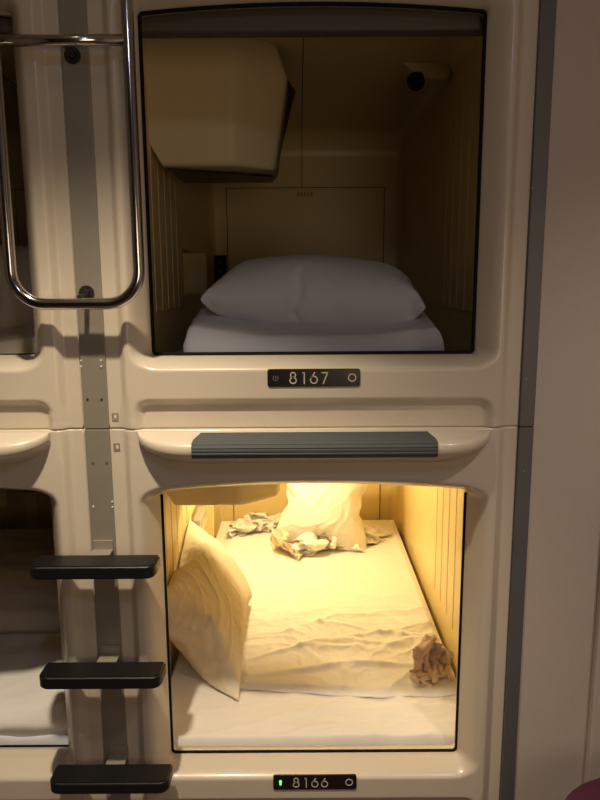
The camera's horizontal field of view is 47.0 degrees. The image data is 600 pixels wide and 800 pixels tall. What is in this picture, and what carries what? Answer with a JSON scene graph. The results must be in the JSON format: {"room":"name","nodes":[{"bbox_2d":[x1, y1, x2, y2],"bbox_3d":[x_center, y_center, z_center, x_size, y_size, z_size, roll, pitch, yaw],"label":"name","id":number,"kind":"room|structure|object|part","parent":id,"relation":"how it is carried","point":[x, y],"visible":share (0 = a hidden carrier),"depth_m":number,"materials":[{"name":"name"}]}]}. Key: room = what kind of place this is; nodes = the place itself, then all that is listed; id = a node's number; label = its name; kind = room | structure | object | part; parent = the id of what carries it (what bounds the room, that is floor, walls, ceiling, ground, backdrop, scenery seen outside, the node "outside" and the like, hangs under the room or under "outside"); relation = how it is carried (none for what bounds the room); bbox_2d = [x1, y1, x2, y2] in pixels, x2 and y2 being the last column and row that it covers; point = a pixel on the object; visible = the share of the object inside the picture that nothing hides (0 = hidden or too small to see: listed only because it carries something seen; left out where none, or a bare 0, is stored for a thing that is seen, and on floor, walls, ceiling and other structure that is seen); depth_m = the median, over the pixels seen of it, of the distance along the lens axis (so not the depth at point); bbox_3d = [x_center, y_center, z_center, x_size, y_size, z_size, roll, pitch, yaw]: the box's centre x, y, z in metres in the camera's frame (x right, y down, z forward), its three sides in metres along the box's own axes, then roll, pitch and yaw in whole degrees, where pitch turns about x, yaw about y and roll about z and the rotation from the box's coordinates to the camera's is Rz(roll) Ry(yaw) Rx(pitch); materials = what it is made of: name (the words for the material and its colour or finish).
{"room":"capsule hotel","nodes":[
{"label":"capsule hotel","id":0,"kind":"room"},
{"bbox_2d":[514,0,599,799],"bbox_3d":[1.108,-0.116,1.773,1.024,2.900,0.130,0,10,0],"label":"wall","id":1,"kind":"structure","parent":0,"point":[563,564],"depth_m":1.78,"materials":[{"name":"paper"}]},
{"bbox_2d":[499,426,533,799],"bbox_3d":[0.582,0.694,1.885,0.037,1.272,0.030,0,10,0],"label":"trim","id":2,"kind":"structure","parent":1,"relation":"attached to","point":[525,434],"depth_m":1.85,"materials":[{"name":"grey metal"}]},
{"bbox_2d":[518,0,556,426],"bbox_3d":[0.574,-0.735,1.633,0.037,1.626,0.030,0,10,0],"label":"trim","id":3,"kind":"structure","parent":1,"relation":"attached to","point":[546,19],"depth_m":1.67,"materials":[{"name":"grey metal"}]},
{"bbox_3d":[-0.480,1.606,0.552,4.220,0.050,3.030,0,10,0],"label":"floor","id":4,"kind":"structure","parent":0,"visible":0},
{"bbox_2d":[0,428,106,799],"bbox_3d":[-1.116,0.468,2.830,1.127,1.136,2.166,0,10,0],"label":"capsule","id":5,"kind":"object","parent":4,"relation":"on","point":[43,472],"visible":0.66,"depth_m":1.86,"materials":[{"name":"beige plastic"}]},
{"bbox_2d":[0,522,67,744],"bbox_3d":[-1.075,0.894,2.951,0.980,0.132,1.867,0,10,0],"label":"mattress","id":6,"kind":"object","parent":5,"relation":"in","point":[52,739],"visible":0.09,"depth_m":2.03,"materials":[{"name":"white fabric"}]},
{"bbox_2d":[0,528,59,633],"bbox_3d":[-1.008,0.746,2.862,0.835,0.205,0.780,0,10,0],"label":"blanket","id":7,"kind":"object","parent":6,"relation":"on","point":[28,604],"visible":0.28,"depth_m":2.64,"materials":[{"name":"beige fabric"}]},
{"bbox_2d":[0,632,67,735],"bbox_3d":[-0.967,0.890,2.239,0.724,0.138,0.457,0,10,0],"label":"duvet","id":8,"kind":"object","parent":6,"relation":"on","point":[27,708],"visible":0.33,"depth_m":2.11,"materials":[{"name":"white fabric"}]},
{"bbox_2d":[0,0,83,429],"bbox_3d":[-1.123,-0.652,2.632,1.127,1.136,2.166,0,10,0],"label":"capsule","id":9,"kind":"object","parent":5,"relation":"on","point":[42,389],"visible":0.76,"depth_m":1.69,"materials":[{"name":"beige plastic"}]},
{"bbox_3d":[-1.081,-0.192,2.759,0.980,0.062,1.867,0,10,0],"label":"mattress","id":10,"kind":"object","parent":9,"relation":"in","visible":0},
{"bbox_2d":[0,324,35,353],"bbox_3d":[-1.000,-0.208,2.259,0.778,0.141,0.637,0,10,0],"label":"duvet","id":11,"kind":"object","parent":10,"relation":"on","point":[13,339],"visible":0.09,"depth_m":1.98,"materials":[{"name":"beige fabric"}]},
{"bbox_2d":[0,245,33,326],"bbox_3d":[-0.981,-0.353,2.308,0.710,0.324,0.477,0,10,0],"label":"pillow","id":12,"kind":"object","parent":11,"relation":"on","point":[13,312],"visible":0.12,"depth_m":2.14,"materials":[{"name":"beige fabric"}]},
{"bbox_2d":[110,426,517,799],"bbox_3d":[-0.001,0.462,2.830,1.127,1.136,2.166,0,10,0],"label":"capsule","id":13,"kind":"object","parent":4,"relation":"on","point":[448,492],"visible":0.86,"depth_m":1.89,"materials":[{"name":"beige plastic"}]},
{"bbox_2d":[85,428,129,799],"bbox_3d":[-0.516,0.700,1.888,0.064,1.272,0.024,0,10,0],"label":"metal strip","id":14,"kind":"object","parent":13,"relation":"attached to","point":[97,441],"depth_m":1.84,"materials":[{"name":"metal"}]},
{"bbox_2d":[30,540,159,579],"bbox_3d":[-0.518,0.407,1.763,0.316,0.058,0.120,0,10,0],"label":"ladder rung","id":15,"kind":"object","parent":14,"relation":"attached to","point":[99,564],"visible":1,"depth_m":1.71,"materials":[{"name":"black rubber"}]},
{"bbox_2d":[39,645,165,688],"bbox_3d":[-0.513,0.702,1.815,0.316,0.058,0.120,0,10,0],"label":"ladder rung","id":16,"kind":"object","parent":14,"relation":"attached to","point":[106,673],"visible":1,"depth_m":1.77,"materials":[{"name":"black rubber"}]},
{"bbox_2d":[50,745,172,793],"bbox_3d":[-0.505,1.000,1.868,0.316,0.058,0.120,0,10,0],"label":"ladder rung","id":17,"kind":"object","parent":14,"relation":"attached to","point":[117,776],"visible":1,"depth_m":1.83,"materials":[{"name":"black rubber"}]},
{"bbox_3d":[-0.472,0.457,2.519,0.008,0.720,0.863,0,10,0],"label":"ribbed panel","id":18,"kind":"part","parent":13,"relation":"part of","materials":[{"name":"plastic"}]},
{"bbox_2d":[192,507,206,528],"bbox_3d":[-0.501,0.590,3.444,0.044,0.055,0.200,0,10,0],"label":"case","id":19,"kind":"object","parent":13,"relation":"in","point":[200,515],"visible":0.77,"depth_m":3.40,"materials":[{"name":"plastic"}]},
{"bbox_2d":[86,0,538,429],"bbox_3d":[-0.008,-0.659,2.632,1.127,1.136,2.166,0,10,0],"label":"capsule","id":20,"kind":"object","parent":13,"relation":"on","point":[398,134],"visible":0.94,"depth_m":2.13,"materials":[{"name":"beige plastic"}]},
{"bbox_2d":[58,0,109,428],"bbox_3d":[-0.523,-0.488,1.678,0.064,1.137,0.024,0,10,0],"label":"metal strip","id":21,"kind":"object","parent":20,"relation":"attached to","point":[72,13],"depth_m":1.67,"materials":[{"name":"metal"}]},
{"bbox_2d":[0,0,144,309],"bbox_3d":[-0.536,-0.785,1.575,0.331,1.148,0.080,0,10,0],"label":"grab rail","id":22,"kind":"object","parent":21,"relation":"attached to","point":[85,300],"visible":1,"depth_m":1.59,"materials":[{"name":"silver metal"}]},
{"bbox_3d":[-0.479,-0.663,2.321,0.008,0.720,0.863,0,10,0],"label":"ribbed panel","id":23,"kind":"part","parent":20,"relation":"part of","materials":[{"name":"plastic"}]},
{"bbox_3d":[-0.427,-0.690,3.707,0.068,0.170,0.014,0,10,0],"label":"socket panel","id":24,"kind":"part","parent":20,"relation":"part of","materials":[{"name":"black plastic"}]},
{"bbox_3d":[0.035,-0.056,1.727,0.232,0.045,0.004,0,10,0],"label":"number plate","id":25,"kind":"part","parent":20,"relation":"part of","materials":[{"name":"black"}]},
{"bbox_3d":[0.541,-0.660,2.267,0.008,0.720,0.754,0,10,0],"label":"ribbed panel","id":26,"kind":"part","parent":20,"relation":"part of","materials":[{"name":"plastic"}]},
{"bbox_3d":[0.034,-0.198,2.759,0.980,0.062,1.867,0,10,0],"label":"mattress","id":27,"kind":"object","parent":20,"relation":"in","visible":0},
{"bbox_2d":[183,307,443,351],"bbox_3d":[0.036,-0.236,2.331,0.766,0.160,0.688,0,10,0],"label":"duvet","id":28,"kind":"object","parent":27,"relation":"on","point":[208,331],"visible":0.48,"depth_m":2.01,"materials":[{"name":"white fabric"}]},
{"bbox_2d":[200,255,425,322],"bbox_3d":[0.052,-0.356,2.301,0.686,0.256,0.454,0,10,4],"label":"pillow","id":29,"kind":"object","parent":28,"relation":"on","point":[290,288],"visible":0.84,"depth_m":2.13,"materials":[{"name":"white fabric"}]},
{"bbox_2d":[171,521,455,745],"bbox_3d":[0.040,0.888,2.951,0.980,0.132,1.867,0,10,0],"label":"mattress","id":30,"kind":"object","parent":13,"relation":"in","point":[203,714],"visible":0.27,"depth_m":2.12,"materials":[{"name":"white fabric"}]},
{"bbox_2d":[167,518,251,699],"bbox_3d":[-0.327,0.723,2.559,0.269,0.328,0.802,0,10,0],"label":"pillow","id":31,"kind":"object","parent":30,"relation":"on","point":[209,595],"visible":0.93,"depth_m":2.35,"materials":[{"name":"beige fabric"}]},
{"bbox_2d":[224,520,456,697],"bbox_3d":[0.071,0.794,3.019,0.902,0.040,1.649,0,10,0],"label":"sheet","id":32,"kind":"object","parent":30,"relation":"on","point":[329,622],"visible":0.67,"depth_m":2.68,"materials":[{"name":"white fabric"}]},
{"bbox_2d":[227,512,281,537],"bbox_3d":[-0.161,0.645,3.676,0.483,0.084,0.197,-3,10,-15],"label":"crumpled cloth","id":33,"kind":"object","parent":32,"relation":"on","point":[251,522],"visible":0.75,"depth_m":3.62,"materials":[{"name":"grey fabric"}]},
{"bbox_2d":[270,528,299,554],"bbox_3d":[-0.077,0.682,3.347,0.108,0.122,0.211,-8,12,-35],"label":"towel","id":34,"kind":"object","parent":32,"relation":"on","point":[278,537],"visible":0.95,"depth_m":3.32,"materials":[{"name":"beige fabric"}]},
{"bbox_2d":[270,483,367,550],"bbox_3d":[0.127,0.470,3.483,0.478,0.505,0.388,3,11,20],"label":"pillow","id":35,"kind":"object","parent":32,"relation":"on","point":[331,509],"visible":0.54,"depth_m":3.35,"materials":[{"name":"white fabric"}]},
{"bbox_2d":[290,524,391,559],"bbox_3d":[0.214,0.667,3.443,0.590,0.114,0.255,-4,11,-18],"label":"crumpled cloth","id":36,"kind":"object","parent":32,"relation":"on","point":[308,544],"visible":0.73,"depth_m":3.34,"materials":[{"name":"white fabric"}]},
{"bbox_2d":[409,634,453,685],"bbox_3d":[0.437,0.865,2.294,0.151,0.136,0.132,1,10,6],"label":"crumpled cloth","id":37,"kind":"object","parent":32,"relation":"on","point":[431,659],"visible":1,"depth_m":2.30,"materials":[{"name":"brown fabric"}]},
{"bbox_3d":[0.041,1.065,1.924,0.232,0.045,0.004,0,10,0],"label":"number plate","id":38,"kind":"part","parent":13,"relation":"part of","materials":[{"name":"black plastic"}]},
{"bbox_3d":[0.548,0.461,2.465,0.008,0.720,0.754,0,10,0],"label":"ribbed panel","id":39,"kind":"part","parent":13,"relation":"part of","materials":[{"name":"plastic"}]},
{"bbox_2d":[565,778,599,799],"bbox_3d":[0.787,1.170,1.512,0.456,0.462,0.456,0,10,0],"label":"round stool","id":40,"kind":"object","parent":4,"relation":"on","point":[590,790],"visible":1,"depth_m":1.62,"materials":[{"name":"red fabric"}]}
]}

